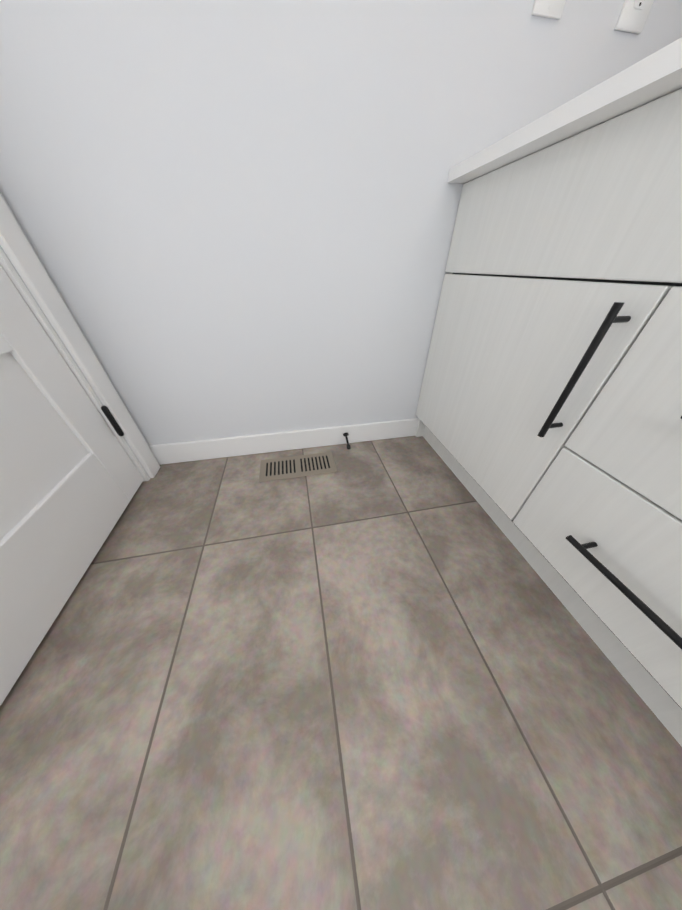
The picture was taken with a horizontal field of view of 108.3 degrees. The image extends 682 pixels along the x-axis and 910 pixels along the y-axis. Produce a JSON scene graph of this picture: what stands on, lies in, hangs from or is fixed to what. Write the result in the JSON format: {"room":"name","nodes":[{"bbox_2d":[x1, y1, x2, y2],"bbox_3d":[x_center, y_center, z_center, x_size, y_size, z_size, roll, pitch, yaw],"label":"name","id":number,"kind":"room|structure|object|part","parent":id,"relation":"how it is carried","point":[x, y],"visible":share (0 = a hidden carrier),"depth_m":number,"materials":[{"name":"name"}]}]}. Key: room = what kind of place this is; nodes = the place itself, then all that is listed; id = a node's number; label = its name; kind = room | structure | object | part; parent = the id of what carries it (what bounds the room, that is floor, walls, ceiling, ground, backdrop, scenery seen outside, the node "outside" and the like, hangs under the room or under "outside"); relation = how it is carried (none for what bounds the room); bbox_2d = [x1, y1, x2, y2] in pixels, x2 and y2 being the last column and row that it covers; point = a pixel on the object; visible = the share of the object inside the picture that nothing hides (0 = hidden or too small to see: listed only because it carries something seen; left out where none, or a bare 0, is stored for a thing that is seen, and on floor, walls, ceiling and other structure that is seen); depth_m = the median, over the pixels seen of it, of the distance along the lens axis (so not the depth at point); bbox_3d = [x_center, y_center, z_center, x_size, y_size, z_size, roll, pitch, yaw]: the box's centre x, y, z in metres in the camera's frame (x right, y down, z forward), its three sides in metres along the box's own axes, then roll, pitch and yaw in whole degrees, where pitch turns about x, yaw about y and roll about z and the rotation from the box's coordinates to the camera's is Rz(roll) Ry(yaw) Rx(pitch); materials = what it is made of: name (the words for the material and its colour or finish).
{"room":"bathroom","nodes":[
{"label":"bathroom","id":0,"kind":"room"},
{"bbox_2d":[0,192,149,477],"bbox_3d":[-0.511,-0.113,-0.819,0.100,2.430,2.700,-7,38,-9],"label":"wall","id":1,"kind":"structure","parent":0,"point":[71,315],"depth_m":0.63,"materials":[{"name":"white paint"}]},
{"bbox_2d":[0,265,143,705],"bbox_3d":[-0.630,-0.509,-0.013,0.103,2.048,0.744,-7,38,-9],"label":"door","id":2,"kind":"structure","parent":1,"relation":"in","point":[71,479],"depth_m":0.55,"materials":[{"name":"white wood"}]},
{"bbox_2d":[0,195,159,481],"bbox_3d":[-0.673,-0.526,-0.046,0.115,2.140,0.890,-7,38,-9],"label":"door frame","id":3,"kind":"structure","parent":1,"relation":"attached to","point":[21,254],"depth_m":0.62,"materials":[{"name":"white wood"}]},
{"bbox_2d":[0,436,681,909],"bbox_3d":[0.314,0.758,0.122,1.800,0.100,2.800,-7,38,-9],"label":"floor","id":4,"kind":"structure","parent":0,"point":[380,674],"depth_m":0.42,"materials":[{"name":"tile"}]},
{"bbox_2d":[259,452,336,481],"bbox_3d":[-0.168,0.042,0.963,0.290,0.005,0.128,-7,38,-9],"label":"floor vent","id":5,"kind":"object","parent":4,"relation":"in","point":[295,466],"visible":1,"depth_m":0.96,"materials":[{"name":"beige metal"}]},
{"bbox_2d":[416,37,681,746],"bbox_3d":[0.678,-0.085,0.461,0.578,0.820,1.198,-7,38,-9],"label":"bathroom vanity","id":6,"kind":"object","parent":4,"relation":"on","point":[549,414],"visible":1,"depth_m":0.43,"materials":[{"name":"grey wood"}]},
{"bbox_3d":[0.387,-0.200,0.701,0.018,0.495,0.571,-7,38,-9],"label":"door","id":7,"kind":"part","parent":6,"relation":"part of","materials":[{"name":"grey wood"}]},
{"bbox_3d":[0.411,-0.129,0.423,0.038,0.227,0.011,-7,38,-9],"label":"handle","id":8,"kind":"part","parent":6,"relation":"part of","materials":[{"name":"black metal"}]},
{"bbox_3d":[0.488,0.217,0.375,0.018,0.234,0.468,-7,38,-9],"label":"drawer","id":9,"kind":"part","parent":6,"relation":"part of","materials":[{"name":"grey wood"}]},
{"bbox_3d":[0.461,0.222,0.372,0.038,0.011,0.234,-7,38,-9],"label":"handle","id":10,"kind":"part","parent":6,"relation":"part of","materials":[{"name":"black metal"}]},
{"bbox_3d":[0.461,0.019,0.215,0.038,0.011,0.234,-7,38,-9],"label":"handle","id":11,"kind":"part","parent":6,"relation":"part of","materials":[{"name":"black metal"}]},
{"bbox_2d":[0,0,681,444],"bbox_3d":[0.053,-1.053,0.397,1.800,2.430,0.100,-7,38,-9],"label":"wall","id":12,"kind":"structure","parent":0,"point":[234,218],"depth_m":0.58,"materials":[{"name":"white paint"}]},
{"bbox_2d":[149,418,418,464],"bbox_3d":[-0.175,-0.064,1.032,1.113,0.090,0.012,-7,38,-9],"label":"baseboard","id":13,"kind":"structure","parent":12,"relation":"attached to","point":[177,452],"depth_m":1.01,"materials":[{"name":"white wood"}]},
{"bbox_2d":[343,433,350,449],"bbox_3d":[0.027,-0.060,1.036,0.024,0.047,0.074,-7,38,-9],"label":"door stop","id":14,"kind":"object","parent":13,"relation":"attached to","point":[346,437],"visible":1,"depth_m":1.03,"materials":[{"name":"black metal"}]},
{"bbox_2d":[532,0,565,19],"bbox_3d":[0.434,-0.969,0.483,0.070,0.114,0.012,-7,38,-9],"label":"light switch","id":15,"kind":"object","parent":12,"relation":"attached to","point":[552,9],"visible":1,"depth_m":0.51,"materials":[{"name":"white plastic"}]},
{"bbox_2d":[615,0,653,33],"bbox_3d":[0.644,-0.996,0.518,0.070,0.114,0.008,-7,38,-9],"label":"electrical outlet","id":16,"kind":"object","parent":12,"relation":"attached to","point":[633,16],"visible":1,"depth_m":0.54,"materials":[{"name":"white plastic"}]}
]}

